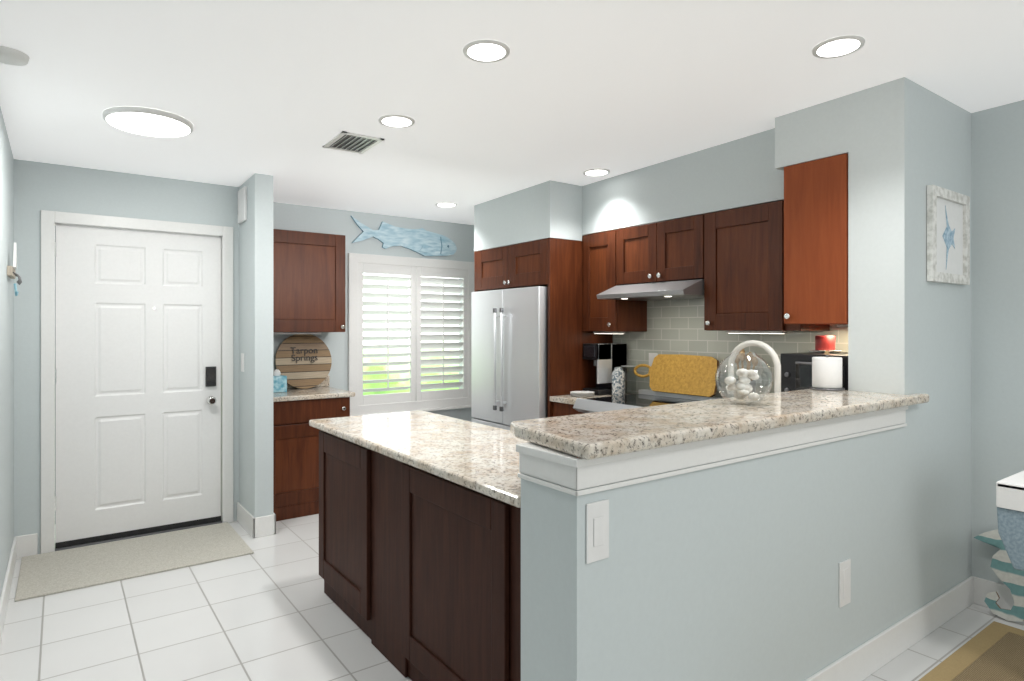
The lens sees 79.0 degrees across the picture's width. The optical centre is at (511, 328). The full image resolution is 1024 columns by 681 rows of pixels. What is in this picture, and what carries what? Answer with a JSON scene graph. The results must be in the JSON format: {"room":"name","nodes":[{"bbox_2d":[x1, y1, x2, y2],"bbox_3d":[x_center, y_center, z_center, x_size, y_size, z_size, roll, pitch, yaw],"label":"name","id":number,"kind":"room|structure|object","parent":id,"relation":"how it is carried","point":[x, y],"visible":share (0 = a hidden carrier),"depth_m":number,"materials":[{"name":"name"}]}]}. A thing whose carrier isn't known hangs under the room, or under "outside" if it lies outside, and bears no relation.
{"room":"kitchen","nodes":[
{"label":"kitchen","id":0,"kind":"room"},
{"bbox_2d":[0,106,13,596],"bbox_3d":[-0.770,0.090,0.541,0.150,2.620,8.180,0,0,-36],"label":"wall","id":1,"kind":"structure","parent":0,"point":[6,354],"depth_m":3.26,"materials":[{"name":"paint"}]},
{"bbox_2d":[0,535,23,642],"bbox_3d":[-0.653,1.333,0.533,0.030,0.135,8.030,0,0,-36],"label":"baseboard","id":2,"kind":"structure","parent":1,"relation":"attached to","point":[17,550],"depth_m":3.28,"materials":[{"name":"white wood"}]},
{"bbox_2d":[7,242,21,295],"bbox_3d":[-2.732,-0.322,3.416,0.053,0.296,0.300,0,0,-36],"label":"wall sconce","id":3,"kind":"object","parent":1,"relation":"attached to","point":[11,274],"visible":1,"depth_m":3.38,"materials":[{"name":"silver metal"}]},
{"bbox_2d":[14,159,224,553],"bbox_3d":[-2.590,0.090,4.181,1.185,2.620,0.150,0,0,-36],"label":"wall","id":4,"kind":"structure","parent":0,"point":[32,189],"depth_m":3.84,"materials":[{"name":"paint"}]},
{"bbox_2d":[41,210,232,553],"bbox_3d":[-2.507,0.335,4.224,1.110,2.130,0.158,0,0,-36],"label":"door frame","id":5,"kind":"structure","parent":4,"relation":"attached to","point":[50,220],"depth_m":4.00,"materials":[{"name":"white wood"}]},
{"bbox_2d":[55,224,220,547],"bbox_3d":[-2.488,0.370,4.185,0.978,2.052,0.113,0,0,-36],"label":"front door","id":6,"kind":"structure","parent":4,"relation":"in","point":[138,382],"depth_m":4.17,"materials":[{"name":"white wood"}]},
{"bbox_2d":[225,185,238,520],"bbox_3d":[-2.072,0.090,4.558,0.095,2.620,0.150,0,0,-36],"label":"wall","id":7,"kind":"structure","parent":0,"point":[231,206],"depth_m":4.51,"materials":[{"name":"paint"}]},
{"bbox_2d":[239,173,272,516],"bbox_3d":[-1.959,0.090,4.584,0.120,2.620,0.980,0,0,-36],"label":"wall","id":8,"kind":"structure","parent":0,"point":[256,375],"depth_m":4.20,"materials":[{"name":"paint"}]},
{"bbox_2d":[238,186,246,223],"bbox_3d":[-1.910,-0.868,4.397,0.020,0.235,0.200,0,0,-36],"label":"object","id":9,"kind":"object","parent":8,"relation":"attached to","point":[242,205],"visible":1,"depth_m":4.35,"materials":[{"name":"white plastic"}]},
{"bbox_2d":[241,353,243,371],"bbox_3d":[-1.917,0.245,4.417,0.008,0.130,0.080,0,0,-36],"label":"light switch","id":10,"kind":"object","parent":8,"relation":"attached to","point":[242,362],"visible":0.98,"depth_m":4.41,"materials":[{"name":"white plastic"}]},
{"bbox_2d":[237,502,259,537],"bbox_3d":[-1.856,1.333,4.329,0.014,0.135,0.474,0,0,-36],"label":"baseboard","id":11,"kind":"structure","parent":8,"relation":"attached to","point":[250,523],"depth_m":4.23,"materials":[{"name":"white wood"}]},
{"bbox_2d":[260,512,275,534],"bbox_3d":[-1.686,1.333,4.323,0.014,0.135,0.264,0,0,-36],"label":"baseboard","id":12,"kind":"structure","parent":8,"relation":"attached to","point":[267,523],"depth_m":4.19,"materials":[{"name":"white wood"}]},
{"bbox_2d":[273,202,474,421],"bbox_3d":[-1.025,0.090,5.775,2.790,2.620,0.150,0,0,-36],"label":"wall","id":13,"kind":"structure","parent":0,"point":[293,217],"depth_m":5.32,"materials":[{"name":"paint"}]},
{"bbox_2d":[273,229,344,333],"bbox_3d":[-1.714,-0.351,4.939,0.687,0.798,0.388,0,0,-36],"label":"upper cabinet","id":14,"kind":"object","parent":13,"relation":"attached to","point":[308,282],"visible":0.65,"depth_m":4.84,"materials":[{"name":"brown wood"}]},
{"bbox_2d":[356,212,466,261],"bbox_3d":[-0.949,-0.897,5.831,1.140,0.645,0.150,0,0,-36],"label":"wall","id":15,"kind":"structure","parent":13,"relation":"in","point":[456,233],"depth_m":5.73,"materials":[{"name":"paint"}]},
{"bbox_2d":[351,216,456,255],"bbox_3d":[-0.967,-0.825,5.701,1.063,0.302,0.030,0,0,-36],"label":"art","id":16,"kind":"object","parent":15,"relation":"attached to","point":[422,242],"visible":1,"depth_m":5.72,"materials":[{"name":"paint"}]},
{"bbox_2d":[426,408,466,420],"bbox_3d":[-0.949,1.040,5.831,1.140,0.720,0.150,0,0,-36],"label":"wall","id":17,"kind":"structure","parent":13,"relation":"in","point":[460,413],"depth_m":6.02,"materials":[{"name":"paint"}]},
{"bbox_2d":[348,253,473,415],"bbox_3d":[-0.919,0.062,5.790,1.310,1.425,0.159,0,0,-36],"label":"window shutters","id":18,"kind":"object","parent":17,"relation":"attached to","point":[417,271],"visible":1,"depth_m":5.74,"materials":[{"name":"white wood"}]},
{"bbox_2d":[0,514,1023,680],"bbox_3d":[1.868,1.450,2.593,7.130,0.100,9.000,0,0,-36],"label":"floor","id":19,"kind":"structure","parent":0,"point":[268,609],"depth_m":2.89,"materials":[{"name":"tile"}]},
{"bbox_2d":[15,522,253,601],"bbox_3d":[-2.288,1.394,3.813,1.160,0.010,0.740,0,0,-36],"label":"rug","id":20,"kind":"object","parent":19,"relation":"on","point":[49,573],"visible":0.98,"depth_m":3.75,"materials":[{"name":"beige fabric"}]},
{"bbox_2d":[273,397,349,520],"bbox_3d":[-1.671,0.966,4.846,0.647,0.868,0.588,0,0,-36],"label":"base cabinet","id":21,"kind":"object","parent":19,"relation":"on","point":[295,464],"visible":0.42,"depth_m":4.59,"materials":[{"name":"brown wood"}]},
{"bbox_2d":[273,375,354,401],"bbox_3d":[-1.659,0.466,4.856,0.677,0.131,0.587,0,0,-36],"label":"countertop","id":22,"kind":"structure","parent":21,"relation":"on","point":[322,390],"depth_m":4.76,"materials":[{"name":"stone"}]},
{"bbox_2d":[273,369,286,392],"bbox_3d":[-1.827,0.407,4.828,0.120,0.176,0.120,0,0,-36],"label":"tissue box","id":23,"kind":"object","parent":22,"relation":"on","point":[279,382],"visible":0.71,"depth_m":4.79,"materials":[{"name":"cardboard"}]},
{"bbox_2d":[275,334,331,388],"bbox_3d":[-1.706,0.269,5.096,0.456,0.452,0.095,0,0,-36],"label":"round sign","id":24,"kind":"object","parent":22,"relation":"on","point":[303,374],"visible":0.81,"depth_m":5.08,"materials":[{"name":"brown wood"}]},
{"bbox_2d":[290,347,317,362],"bbox_3d":[-1.699,0.219,5.083,0.218,0.128,0.004,0,-10,-36],"label":"lettering","id":25,"kind":"object","parent":24,"relation":"attached to","point":[304,354],"visible":1,"depth_m":5.08},
{"bbox_2d":[319,431,354,622],"bbox_3d":[-0.594,0.961,3.195,0.604,0.878,0.667,0,0,-36],"label":"base cabinet","id":26,"kind":"object","parent":19,"relation":"on","point":[336,454],"depth_m":3.06,"materials":[{"name":"brown wood"}]},
{"bbox_2d":[355,444,394,666],"bbox_3d":[-0.298,0.961,2.787,0.604,0.878,0.489,0,0,-36],"label":"base cabinet","id":27,"kind":"object","parent":19,"relation":"on","point":[374,471],"depth_m":2.72,"materials":[{"name":"brown wood"}]},
{"bbox_2d":[395,460,520,680],"bbox_3d":[0.045,0.961,2.316,0.604,0.878,0.825,0,0,-36],"label":"base cabinet","id":28,"kind":"object","parent":19,"relation":"on","point":[420,572],"depth_m":2.15,"materials":[{"name":"brown wood"}]},
{"bbox_2d":[309,410,528,507],"bbox_3d":[-0.260,0.503,2.740,0.670,0.035,1.872,0,0,-36],"label":"countertop","id":29,"kind":"structure","parent":28,"relation":"on","point":[480,458],"depth_m":2.59,"materials":[{"name":"stone"}]},
{"bbox_2d":[471,286,547,429],"bbox_3d":[0.174,0.550,4.984,0.719,1.700,0.910,0,0,-36],"label":"fridge","id":30,"kind":"object","parent":19,"relation":"on","point":[509,356],"visible":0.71,"depth_m":4.73,"materials":[{"name":"silver metal"}]},
{"bbox_2d":[474,238,612,416],"bbox_3d":[0.219,0.377,5.017,0.663,2.046,1.000,0,0,-36],"label":"enclosure","id":31,"kind":"object","parent":19,"relation":"on","point":[554,265],"visible":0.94,"depth_m":4.57,"materials":[{"name":"brown wood"}]},
{"bbox_2d":[550,393,634,416],"bbox_3d":[1.111,0.943,3.810,0.637,0.914,1.993,0,0,-36],"label":"base cabinet","id":32,"kind":"object","parent":19,"relation":"on","point":[563,405],"visible":0.02,"depth_m":4.35,"materials":[{"name":"brown wood"}]},
{"bbox_2d":[570,391,593,396],"bbox_3d":[0.503,0.471,4.445,0.176,0.028,0.176,0,0,-36],"label":"plate stack","id":33,"kind":"object","parent":32,"relation":"on","point":[582,393],"visible":1,"depth_m":4.41,"materials":[{"name":"white ceramic"}]},
{"bbox_2d":[583,343,626,394],"bbox_3d":[0.689,0.300,4.619,0.295,0.370,0.170,0,0,-36],"label":"coffee machine","id":34,"kind":"object","parent":32,"relation":"on","point":[607,358],"visible":0.92,"depth_m":4.54,"materials":[{"name":"black plastic"}]},
{"bbox_2d":[612,367,624,395],"bbox_3d":[0.764,0.382,4.461,0.094,0.205,0.094,0,0,-36],"label":"canister","id":35,"kind":"object","parent":32,"relation":"on","point":[618,381],"visible":0.94,"depth_m":4.42,"materials":[{"name":"ceramic"}]},
{"bbox_2d":[621,365,635,394],"bbox_3d":[0.858,0.380,4.569,0.100,0.210,0.055,0,0,-36],"label":"glass canister","id":36,"kind":"object","parent":32,"relation":"on","point":[625,366],"visible":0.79,"depth_m":4.57,"materials":[{"name":"clear glass"}]},
{"bbox_2d":[781,352,847,391],"bbox_3d":[1.650,0.308,3.201,0.427,0.352,0.350,0,0,-36],"label":"toaster oven","id":37,"kind":"object","parent":32,"relation":"on","point":[796,371],"visible":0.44,"depth_m":3.15,"materials":[{"name":"black metal"}]},
{"bbox_2d":[809,336,840,352],"bbox_3d":[1.671,0.085,3.315,0.156,0.090,0.156,0,0,-36],"label":"candle","id":38,"kind":"object","parent":37,"relation":"on","point":[823,344],"visible":0.92,"depth_m":3.28,"materials":[{"name":"red wax"}]},
{"bbox_2d":[573,389,724,412],"bbox_3d":[0.909,0.922,4.020,0.699,0.955,0.760,0,0,-36],"label":"range","id":39,"kind":"object","parent":19,"relation":"on","point":[644,398],"visible":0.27,"depth_m":4.08,"materials":[{"name":"silver metal"}]},
{"bbox_2d":[634,354,718,396],"bbox_3d":[1.099,0.310,4.240,0.086,0.264,0.718,0,0,-36],"label":"cutting board","id":40,"kind":"object","parent":39,"relation":"on","point":[694,375],"visible":0.98,"depth_m":4.16,"materials":[{"name":"yellow wood"}]},
{"bbox_2d":[918,621,1023,680],"bbox_3d":[2.142,1.391,1.458,1.980,0.015,2.240,0,0,-36],"label":"jute rug","id":41,"kind":"object","parent":19,"relation":"on","point":[993,651],"visible":0.95,"depth_m":2.60,"materials":[{"name":"beige wicker"}]},
{"bbox_2d":[996,471,1023,570],"bbox_3d":[2.207,0.992,2.391,0.458,0.783,0.435,0,0,-36],"label":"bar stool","id":42,"kind":"object","parent":41,"relation":"on","point":[1010,502],"visible":1,"depth_m":2.40,"materials":[{"name":"fabric"}]},
{"bbox_2d":[974,529,1023,620],"bbox_3d":[2.376,1.183,3.021,0.089,0.430,0.233,0,0,-36],"label":"decor","id":43,"kind":"object","parent":19,"relation":"on","point":[1010,577],"visible":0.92,"depth_m":3.00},
{"bbox_3d":[0.817,0.942,2.746,1.140,0.916,0.617,0,0,-36],"label":"sink","id":44,"kind":"object","parent":19,"relation":"on","visible":0},
{"bbox_2d":[727,340,780,393],"bbox_3d":[1.204,0.270,3.032,0.132,0.426,0.301,0,0,-36],"label":"faucet","id":45,"kind":"object","parent":44,"relation":"on","point":[772,353],"visible":0.44,"depth_m":2.95,"materials":[{"name":"silver metal"}]},
{"bbox_2d":[0,0,1023,224],"bbox_3d":[1.868,-1.257,2.593,7.130,0.486,9.000,0,0,-36],"label":"ceiling","id":46,"kind":"structure","parent":0,"point":[282,92],"depth_m":2.70,"materials":[{"name":"paint"}]},
{"bbox_2d":[0,46,29,65],"bbox_3d":[-1.952,-1.048,2.401,0.140,0.030,0.140,0,0,-36],"label":"smoke detector","id":47,"kind":"object","parent":46,"relation":"in","point":[11,56],"visible":1,"depth_m":2.39,"materials":[{"name":"white plastic"}]},
{"bbox_2d":[102,106,193,136],"bbox_3d":[-1.839,-1.039,3.150,0.400,0.032,0.400,0,0,-36],"label":"led","id":48,"kind":"object","parent":46,"relation":"attached to","point":[147,121],"visible":1,"depth_m":3.10,"materials":[{"name":"white plastic"}]},
{"bbox_2d":[323,131,383,153],"bbox_3d":[-0.904,-1.051,3.533,0.240,0.017,0.320,0,0,-36],"label":"ceiling vent","id":49,"kind":"object","parent":46,"relation":"in","point":[345,141],"visible":0.96,"depth_m":3.52,"materials":[{"name":"silver metal"}]},
{"bbox_2d":[378,114,414,127],"bbox_3d":[-0.592,-1.062,3.192,0.186,0.010,0.186,0,0,-36],"label":"recessed light","id":50,"kind":"object","parent":46,"relation":"in","point":[397,121],"visible":1,"depth_m":3.18,"materials":[{"name":"white plastic"}]},
{"bbox_2d":[435,202,456,206],"bbox_3d":[-0.549,-1.030,5.189,0.186,0.010,0.186,0,0,-36],"label":"recessed light","id":51,"kind":"object","parent":46,"relation":"in","point":[445,204],"visible":0.92,"depth_m":5.16,"materials":[{"name":"white plastic"}]},
{"bbox_2d":[463,39,509,62],"bbox_3d":[-0.100,-1.080,2.427,0.186,0.010,0.186,0,0,-36],"label":"recessed light","id":52,"kind":"object","parent":46,"relation":"in","point":[486,51],"visible":1,"depth_m":2.42,"materials":[{"name":"white plastic"}]},
{"bbox_2d":[583,168,609,175],"bbox_3d":[0.575,-1.058,4.226,0.186,0.010,0.186,0,0,-36],"label":"recessed light","id":53,"kind":"object","parent":46,"relation":"in","point":[596,172],"visible":0.94,"depth_m":4.21,"materials":[{"name":"white plastic"}]},
{"bbox_2d":[812,35,864,58],"bbox_3d":[1.273,-1.096,2.426,0.186,0.010,0.186,0,0,-36],"label":"recessed light","id":54,"kind":"object","parent":46,"relation":"in","point":[836,47],"visible":1,"depth_m":2.41,"materials":[{"name":"white plastic"}]},
{"bbox_2d":[474,180,582,250],"bbox_3d":[0.232,-0.934,5.027,0.635,0.572,1.004,0,0,-36],"label":"soffit","id":55,"kind":"structure","parent":0,"point":[547,209],"depth_m":4.62,"materials":[{"name":"paint"}]},
{"bbox_2d":[582,128,783,234],"bbox_3d":[1.131,-0.956,4.053,0.325,0.528,1.628,0,0,-36],"label":"wall","id":56,"kind":"structure","parent":0,"point":[739,173],"depth_m":3.82,"materials":[{"name":"paint"}]},
{"bbox_2d":[582,230,646,331],"bbox_3d":[0.775,-0.332,4.536,0.327,0.714,0.420,0,0,-36],"label":"upper cabinet","id":57,"kind":"object","parent":56,"relation":"attached to","point":[598,315],"depth_m":4.46,"materials":[{"name":"brown wood"}]},
{"bbox_2d":[593,332,624,333],"bbox_3d":[0.726,0.035,4.530,0.060,0.009,0.315,0,0,-36],"label":"under-cabinet lights","id":58,"kind":"object","parent":57,"relation":"attached to","point":[593,332],"depth_m":4.51,"materials":[{"name":"white plastic"}]},
{"bbox_2d":[597,279,703,300],"bbox_3d":[0.990,-0.245,4.075,0.503,0.103,0.726,0,0,-36],"label":"range hood","id":59,"kind":"object","parent":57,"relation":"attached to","point":[682,289],"visible":0.83,"depth_m":3.92,"materials":[{"name":"silver metal"}]},
{"bbox_2d":[727,331,786,333],"bbox_3d":[1.420,0.025,3.575,0.060,0.013,0.373,0,0,-36],"label":"under-cabinet lights","id":60,"kind":"object","parent":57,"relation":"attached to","point":[776,332],"depth_m":3.54,"materials":[{"name":"white plastic"}]},
{"bbox_2d":[837,324,847,326],"bbox_3d":[1.707,-0.013,3.180,0.060,0.010,0.050,0,0,-36],"label":"under-cabinet lights","id":61,"kind":"object","parent":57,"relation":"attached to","point":[838,325],"depth_m":3.16,"materials":[{"name":"white plastic"}]},
{"bbox_2d":[614,217,689,285],"bbox_3d":[1.070,-0.494,4.131,0.327,0.389,0.727,0,0,-36],"label":"upper cabinet","id":62,"kind":"object","parent":56,"relation":"attached to","point":[659,251],"depth_m":4.05,"materials":[{"name":"brown wood"}]},
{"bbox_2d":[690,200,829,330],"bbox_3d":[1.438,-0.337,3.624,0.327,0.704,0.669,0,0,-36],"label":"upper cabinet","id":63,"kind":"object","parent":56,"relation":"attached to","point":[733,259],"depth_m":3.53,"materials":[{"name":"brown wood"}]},
{"bbox_2d":[734,349,757,395],"bbox_3d":[1.400,0.303,3.740,0.139,0.363,0.129,0,0,-36],"label":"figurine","id":64,"kind":"object","parent":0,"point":[741,359],"visible":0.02,"depth_m":3.72,"materials":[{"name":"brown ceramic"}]},
{"bbox_2d":[521,77,970,680],"bbox_3d":[1.269,0.090,2.541,2.900,2.620,0.240,0,0,-36],"label":"wall","id":65,"kind":"structure","parent":0,"point":[728,572],"depth_m":2.33,"materials":[{"name":"paint"}]},
{"bbox_2d":[586,499,608,563],"bbox_3d":[0.226,0.532,1.629,0.080,0.155,0.008,0,0,-36],"label":"light switch","id":66,"kind":"object","parent":65,"relation":"attached to","point":[597,530],"visible":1,"depth_m":1.62,"materials":[{"name":"white plastic"}]},
{"bbox_2d":[516,406,907,495],"bbox_3d":[0.869,0.380,2.244,1.936,0.096,0.260,0,0,-36],"label":"trim","id":67,"kind":"structure","parent":65,"relation":"attached to","point":[556,467],"depth_m":1.82,"materials":[{"name":"white wood"}]},
{"bbox_2d":[510,389,928,459],"bbox_3d":[0.889,0.310,2.321,2.054,0.040,0.440,0,0,-36],"label":"bar","id":68,"kind":"object","parent":67,"relation":"on","point":[589,436],"visible":0.98,"depth_m":1.98,"materials":[{"name":"stone"}]},
{"bbox_2d":[715,352,772,404],"bbox_3d":[0.884,0.191,2.373,0.208,0.196,0.208,0,0,-36],"label":"shell jar","id":69,"kind":"object","parent":68,"relation":"on","point":[742,388],"visible":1,"depth_m":2.35,"materials":[{"name":"clear glass"}]},
{"bbox_2d":[809,351,844,390],"bbox_3d":[1.489,0.198,2.936,0.150,0.183,0.150,0,0,-36],"label":"paper towel","id":70,"kind":"object","parent":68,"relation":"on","point":[826,373],"visible":1,"depth_m":2.88,"materials":[{"name":"white paper"}]},
{"bbox_2d":[839,558,850,607],"bbox_3d":[1.287,0.985,2.401,0.085,0.170,0.008,0,0,-36],"label":"outlet","id":71,"kind":"object","parent":65,"relation":"attached to","point":[844,582],"visible":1,"depth_m":2.40,"materials":[{"name":"white plastic"}]},
{"bbox_2d":[804,576,975,680],"bbox_3d":[1.241,1.333,2.364,2.674,0.135,0.014,0,0,-36],"label":"baseboard","id":72,"kind":"structure","parent":65,"relation":"attached to","point":[863,661],"depth_m":2.66,"materials":[{"name":"white wood"}]},
{"bbox_2d":[927,184,969,284],"bbox_3d":[2.092,-0.435,2.973,0.450,0.440,0.025,0,0,-36],"label":"frame","id":73,"kind":"object","parent":65,"relation":"attached to","point":[948,236],"visible":1,"depth_m":2.96,"materials":[{"name":"white wood"}]},
{"bbox_2d":[775,95,847,170],"bbox_3d":[1.659,-1.022,3.202,0.472,0.395,0.370,0,0,-36],"label":"wall","id":74,"kind":"structure","parent":0,"point":[814,132],"depth_m":3.05,"materials":[{"name":"paint"}]},
{"bbox_2d":[971,100,1023,584],"bbox_3d":[3.722,0.090,1.462,0.200,2.620,4.390,0,0,-36],"label":"wall","id":75,"kind":"structure","parent":0,"point":[997,293],"depth_m":3.10,"materials":[{"name":"paint"}]},
{"bbox_2d":[976,577,1014,609],"bbox_3d":[3.635,1.333,1.399,0.014,0.135,4.390,0,0,-36],"label":"baseboard","id":76,"kind":"structure","parent":75,"relation":"attached to","point":[983,586],"depth_m":3.09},
{"bbox_3d":[1.053,0.090,4.863,0.500,2.620,3.770,0,0,-36],"label":"wall","id":77,"kind":"structure","parent":0,"visible":0},
{"bbox_2d":[649,353,657,365],"bbox_3d":[1.015,0.240,4.471,0.004,0.120,0.080,0,0,-36],"label":"outlet","id":78,"kind":"object","parent":77,"relation":"attached to","point":[652,356],"visible":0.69,"depth_m":4.48,"materials":[{"name":"white plastic"}]},
{"bbox_2d":[613,298,847,397],"bbox_3d":[1.303,-0.102,3.949,0.170,1.175,1.996,0,0,-36],"label":"backsplash","id":79,"kind":"structure","parent":77,"relation":"attached to","point":[675,326],"depth_m":4.17,"materials":[{"name":"tile"}]},
{"bbox_2d":[784,153,847,324],"bbox_3d":[1.656,-0.421,3.169,0.510,0.802,0.315,0,0,-36],"label":"upper cabinet","id":80,"kind":"object","parent":77,"relation":"attached to","point":[815,241],"visible":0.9,"depth_m":3.02,"materials":[{"name":"wood"}]},
{"label":"outside","id":81,"kind":"structure","parent":0,"visible":0},
{"bbox_2d":[363,273,458,394],"bbox_3d":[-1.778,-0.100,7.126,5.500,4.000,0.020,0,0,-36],"label":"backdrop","id":82,"kind":"structure","parent":81,"point":[374,368],"depth_m":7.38,"materials":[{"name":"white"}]}
]}

